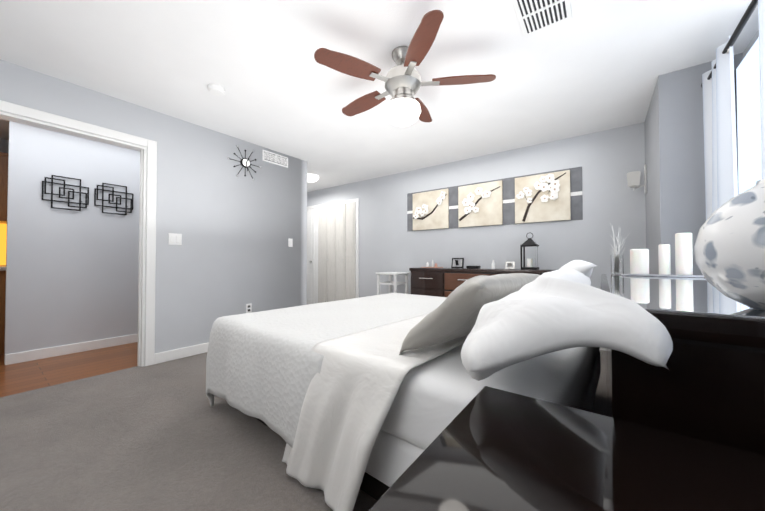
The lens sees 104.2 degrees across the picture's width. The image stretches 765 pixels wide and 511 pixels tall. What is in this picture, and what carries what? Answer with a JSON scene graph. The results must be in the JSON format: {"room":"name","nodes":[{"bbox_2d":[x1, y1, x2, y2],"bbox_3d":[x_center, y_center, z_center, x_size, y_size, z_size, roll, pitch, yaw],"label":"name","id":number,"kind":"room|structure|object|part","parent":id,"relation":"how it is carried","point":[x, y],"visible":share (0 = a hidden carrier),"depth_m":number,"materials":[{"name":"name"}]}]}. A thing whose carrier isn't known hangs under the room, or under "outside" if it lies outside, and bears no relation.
{"room":"bedroom","nodes":[
{"label":"bedroom","id":0,"kind":"room"},
{"bbox_2d":[0,342,137,396],"bbox_3d":[-3.295,1.092,3.357,2.310,0.100,3.880,-1,-1,36],"label":"floor","id":1,"kind":"structure","parent":0,"point":[16,378],"depth_m":2.75,"materials":[{"name":"brown wood"}]},
{"bbox_2d":[0,270,5,353],"bbox_3d":[-4.134,0.603,3.438,0.595,0.880,0.480,-1,-1,36],"label":"base cabinet","id":2,"kind":"object","parent":1,"relation":"on","point":[2,298],"depth_m":3.14,"materials":[{"name":"brown wood"}]},
{"bbox_2d":[0,350,607,510],"bbox_3d":[-1.073,1.081,2.653,6.720,0.100,5.390,-1,-1,36],"label":"floor carpet","id":3,"kind":"object","parent":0,"point":[164,436],"depth_m":1.56,"materials":[{"name":"grey carpet"}]},
{"bbox_2d":[376,272,408,294],"bbox_3d":[0.157,0.661,4.592,0.380,0.800,0.380,-1,-1,36],"label":"stool","id":4,"kind":"object","parent":3,"relation":"on","point":[390,283],"visible":0.6,"depth_m":4.55,"materials":[{"name":"white paint"}]},
{"bbox_2d":[206,260,672,510],"bbox_3d":[0.312,0.525,2.057,2.266,0.991,2.198,-1,-1,39],"label":"bed","id":5,"kind":"object","parent":3,"relation":"on","point":[373,396],"visible":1,"depth_m":1.13,"materials":[{"name":"white fabric"}]},
{"bbox_3d":[0.282,0.730,2.114,1.950,0.585,1.910,-1,-1,39],"label":"mattress","id":6,"kind":"part","parent":5,"relation":"part of","materials":[{"name":"white fabric"}]},
{"bbox_2d":[399,273,539,354],"bbox_3d":[0.441,0.241,1.308,0.424,0.329,0.768,-1,-1,39],"label":"pillow","id":7,"kind":"object","parent":5,"relation":"on","point":[448,326],"depth_m":1.10,"materials":[{"name":"grey fabric"}]},
{"bbox_2d":[461,268,672,380],"bbox_3d":[0.580,0.202,0.978,0.474,0.310,0.866,-1,-1,39],"label":"pillow","id":8,"kind":"object","parent":5,"relation":"on","point":[522,317],"depth_m":0.68,"materials":[{"name":"white fabric"}]},
{"bbox_2d":[559,260,596,277],"bbox_3d":[1.148,0.225,1.935,0.455,0.394,0.790,-1,-1,39],"label":"pillow","id":9,"kind":"object","parent":5,"relation":"on","point":[584,267],"depth_m":1.59,"materials":[{"name":"white fabric"}]},
{"bbox_2d":[409,267,555,296],"bbox_3d":[1.207,0.609,3.853,1.760,0.880,0.471,-1,-1,36],"label":"dresser","id":10,"kind":"object","parent":3,"relation":"on","point":[442,282],"visible":0.23,"depth_m":3.90,"materials":[{"name":"brown wood"}]},
{"bbox_2d":[421,260,442,267],"bbox_3d":[0.709,0.118,4.254,0.260,0.112,0.180,-1,-1,36],"label":"tray","id":11,"kind":"object","parent":10,"relation":"on","point":[427,264],"visible":1,"depth_m":4.24,"materials":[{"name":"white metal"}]},
{"bbox_2d":[451,258,463,267],"bbox_3d":[1.024,0.103,4.075,0.170,0.140,0.059,-1,-1,36],"label":"photo frame","id":12,"kind":"object","parent":10,"relation":"on","point":[457,262],"visible":1,"depth_m":4.06,"materials":[{"name":"black metal"}]},
{"bbox_2d":[466,266,480,268],"bbox_3d":[1.193,0.152,3.908,0.150,0.035,0.120,-1,-1,36],"label":"trinket box","id":13,"kind":"object","parent":10,"relation":"on","point":[475,267],"visible":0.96,"depth_m":3.85,"materials":[{"name":"black metal"}]},
{"bbox_2d":[505,262,514,268],"bbox_3d":[1.571,0.121,3.671,0.110,0.091,0.038,-1,-1,36],"label":"photo frame","id":14,"kind":"object","parent":10,"relation":"on","point":[509,265],"visible":1,"depth_m":3.66,"materials":[{"name":"silver metal"}]},
{"bbox_2d":[520,233,538,269],"bbox_3d":[1.736,-0.053,3.510,0.170,0.432,0.170,-1,-1,36],"label":"lantern","id":15,"kind":"object","parent":10,"relation":"on","point":[529,242],"visible":1,"depth_m":3.48,"materials":[{"name":"black metal"}]},
{"bbox_2d":[368,386,764,510],"bbox_3d":[0.359,0.668,0.272,0.816,0.650,0.755,-1,-1,36],"label":"nightstand","id":16,"kind":"object","parent":3,"relation":"on","point":[490,449],"visible":1,"depth_m":0.49,"materials":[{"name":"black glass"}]},
{"bbox_2d":[600,274,764,454],"bbox_3d":[1.373,0.571,1.411,0.540,0.880,2.190,-1,-1,36],"label":"dresser","id":17,"kind":"object","parent":3,"relation":"on","point":[709,385],"visible":0.52,"depth_m":0.62,"materials":[{"name":"black wood"}]},
{"bbox_2d":[610,224,628,273],"bbox_3d":[1.861,-0.055,2.338,0.122,0.398,0.175,-1,-1,36],"label":"vase","id":18,"kind":"object","parent":17,"relation":"on","point":[617,263],"visible":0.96,"depth_m":2.32,"materials":[{"name":"clear glass"}]},
{"bbox_2d":[620,273,703,277],"bbox_3d":[1.874,0.133,2.012,0.420,0.014,0.170,-1,-1,36],"label":"tray","id":19,"kind":"object","parent":17,"relation":"on","point":[665,275],"visible":0.77,"depth_m":1.96,"materials":[{"name":"silver metal"}]},
{"bbox_2d":[630,248,648,273],"bbox_3d":[1.784,0.037,2.067,0.100,0.178,0.100,-1,-1,36],"label":"candle","id":20,"kind":"object","parent":19,"relation":"on","point":[639,260],"visible":0.98,"depth_m":2.03,"materials":[{"name":"white wax"}]},
{"bbox_2d":[658,243,670,273],"bbox_3d":[1.903,0.021,2.011,0.060,0.208,0.060,-1,-1,36],"label":"candle","id":21,"kind":"object","parent":19,"relation":"on","point":[664,254],"visible":0.98,"depth_m":1.99,"materials":[{"name":"white wax"}]},
{"bbox_2d":[675,233,692,274],"bbox_3d":[1.963,-0.015,1.942,0.080,0.278,0.080,-1,-1,36],"label":"candle","id":22,"kind":"object","parent":19,"relation":"on","point":[683,254],"visible":1,"depth_m":1.91,"materials":[{"name":"white wax"}]},
{"bbox_2d":[694,179,764,309],"bbox_3d":[0.863,-0.025,0.647,0.257,0.285,0.257,-1,-1,36],"label":"vase","id":23,"kind":"object","parent":17,"relation":"on","point":[729,247],"visible":1,"depth_m":0.64,"materials":[{"name":"white ceramic"}]},
{"bbox_2d":[0,29,758,363],"bbox_3d":[-1.053,-0.180,2.658,6.770,2.420,5.390,-1,-1,36],"label":"wall","id":24,"kind":"structure","parent":0,"point":[72,277],"depth_m":3.24,"materials":[{"name":"paint"}]},
{"bbox_2d":[0,223,6,264],"bbox_3d":[-4.690,-0.136,3.214,0.010,0.490,1.520,-1,-1,36],"label":"backsplash panel","id":25,"kind":"object","parent":24,"relation":"attached to","point":[3,234],"depth_m":3.51,"materials":[{"name":"yellow"}]},
{"bbox_2d":[0,152,7,223],"bbox_3d":[-4.225,-0.756,3.533,0.360,0.760,0.470,-1,-1,36],"label":"upper cabinet","id":26,"kind":"object","parent":24,"relation":"attached to","point":[3,183],"depth_m":3.28,"materials":[{"name":"brown wood"}]},
{"bbox_2d":[42,175,88,210],"bbox_3d":[-3.321,-0.652,3.130,0.029,0.342,0.342,-1,-1,36],"label":"art","id":27,"kind":"object","parent":24,"relation":"attached to","point":[44,182],"depth_m":3.12,"materials":[{"name":"black metal"}]},
{"bbox_2d":[94,183,133,214],"bbox_3d":[-3.092,-0.647,3.440,0.029,0.342,0.342,-1,-1,36],"label":"art","id":28,"kind":"object","parent":24,"relation":"attached to","point":[95,195],"depth_m":3.42,"materials":[{"name":"black metal"}]},
{"bbox_2d":[168,233,181,244],"bbox_3d":[-2.072,-0.162,2.978,0.011,0.115,0.115,-1,-1,36],"label":"switch plate","id":29,"kind":"object","parent":24,"relation":"attached to","point":[174,239],"depth_m":2.97,"materials":[{"name":"white plastic"}]},
{"bbox_2d":[227,145,261,179],"bbox_3d":[-1.634,-1.105,3.556,0.042,0.372,0.426,-1,-1,36],"label":"clock","id":30,"kind":"object","parent":24,"relation":"attached to","point":[245,162],"visible":0.98,"depth_m":3.55,"materials":[{"name":"black metal"}]},
{"bbox_2d":[246,303,251,312],"bbox_3d":[-1.610,0.638,3.592,0.008,0.115,0.070,-1,-1,36],"label":"outlet","id":31,"kind":"object","parent":24,"relation":"attached to","point":[248,306],"depth_m":3.59,"materials":[{"name":"white plastic"}]},
{"bbox_2d":[262,150,287,167],"bbox_3d":[-1.396,-1.265,3.905,0.017,0.140,0.380,-1,-1,36],"label":"air vent","id":32,"kind":"object","parent":24,"relation":"in","point":[273,158],"visible":1,"depth_m":3.89,"materials":[{"name":"white plastic"}]},
{"bbox_2d":[288,238,292,246],"bbox_3d":[-1.258,-0.175,4.079,0.011,0.115,0.070,-1,-1,36],"label":"switch plate","id":33,"kind":"object","parent":24,"relation":"attached to","point":[290,241],"depth_m":4.07,"materials":[{"name":"white plastic"}]},
{"bbox_2d":[0,100,605,366],"bbox_3d":[-1.033,-0.095,2.642,6.580,2.250,5.150,-1,-1,36],"label":"baseboard","id":34,"kind":"structure","parent":24,"relation":"attached to","point":[147,244],"depth_m":2.79,"materials":[{"name":"white"}]},
{"bbox_2d":[307,198,358,304],"bbox_3d":[-1.259,0.027,5.951,2.000,2.110,0.090,-1,-1,36],"label":"closet door","id":35,"kind":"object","parent":24,"relation":"attached to","point":[332,251],"visible":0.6,"depth_m":5.74,"materials":[{"name":"white"}]},
{"bbox_2d":[407,166,582,230],"bbox_3d":[1.323,-0.702,4.071,2.340,0.610,0.065,-1,-1,36],"label":"art","id":36,"kind":"object","parent":24,"relation":"attached to","point":[552,196],"visible":1,"depth_m":3.90,"materials":[{"name":"white"}]},
{"bbox_2d":[627,165,646,193],"bbox_3d":[2.577,-0.764,3.023,0.154,0.280,0.110,-1,-1,36],"label":"lamp","id":37,"kind":"object","parent":24,"relation":"attached to","point":[633,179],"visible":1,"depth_m":2.99,"materials":[{"name":"silver metal"}]},
{"bbox_2d":[701,0,757,86],"bbox_3d":[1.188,-1.254,0.474,0.207,0.056,4.078,-1,-1,36],"label":"curtain rod","id":38,"kind":"object","parent":24,"relation":"attached to","point":[752,6],"visible":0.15,"depth_m":1.60,"materials":[{"name":"black metal"}]},
{"bbox_2d":[702,36,737,219],"bbox_3d":[2.173,-0.146,1.916,0.080,2.270,0.494,-1,-1,36],"label":"curtain","id":39,"kind":"object","parent":38,"relation":"hanging from","point":[720,152],"visible":0.54,"depth_m":1.82,"materials":[{"name":"white fabric"}]},
{"bbox_2d":[758,0,764,178],"bbox_3d":[1.393,-0.163,0.861,0.080,2.270,1.289,-1,-1,36],"label":"panel","id":40,"kind":"object","parent":38,"relation":"hanging from","point":[761,12],"visible":0.72,"depth_m":1.35,"materials":[{"name":"white fabric"}]},
{"bbox_2d":[734,37,761,194],"bbox_3d":[2.239,-0.128,1.820,0.010,2.190,0.520,-1,-1,36],"label":"window","id":41,"kind":"structure","parent":24,"relation":"in","point":[748,111],"depth_m":1.79,"materials":[{"name":"grey glass"}]},
{"bbox_2d":[0,0,758,191],"bbox_3d":[-1.073,-1.439,2.693,6.720,0.100,5.390,-1,-1,36],"label":"ceiling","id":42,"kind":"structure","parent":0,"point":[591,66],"depth_m":2.16,"materials":[{"name":"paint"}]},
{"bbox_2d":[207,84,224,95],"bbox_3d":[-1.381,-1.371,2.478,0.130,0.041,0.130,-1,-1,36],"label":"smoke detector","id":43,"kind":"object","parent":42,"relation":"attached to","point":[216,89],"visible":1,"depth_m":2.44,"materials":[{"name":"white plastic"}]},
{"bbox_2d":[307,174,318,181],"bbox_3d":[-1.226,-1.301,5.074,0.280,0.099,0.280,-1,-1,36],"label":"light","id":44,"kind":"object","parent":42,"relation":"attached to","point":[312,178],"visible":0.77,"depth_m":4.99,"materials":[{"name":"white"}]},
{"bbox_2d":[314,10,495,126],"bbox_3d":[0.122,-1.151,2.094,1.162,0.494,1.179,-1,-1,36],"label":"ceiling fan","id":45,"kind":"object","parent":42,"relation":"hanging from","point":[403,85],"visible":1,"depth_m":1.96,"materials":[{"name":"brown wood"}]},
{"bbox_2d":[511,0,571,36],"bbox_3d":[0.904,-1.396,1.683,0.260,0.016,0.360,-1,-1,36],"label":"ceiling vent","id":46,"kind":"object","parent":42,"relation":"in","point":[534,16],"visible":1,"depth_m":1.72,"materials":[{"name":"white plastic"}]}
]}

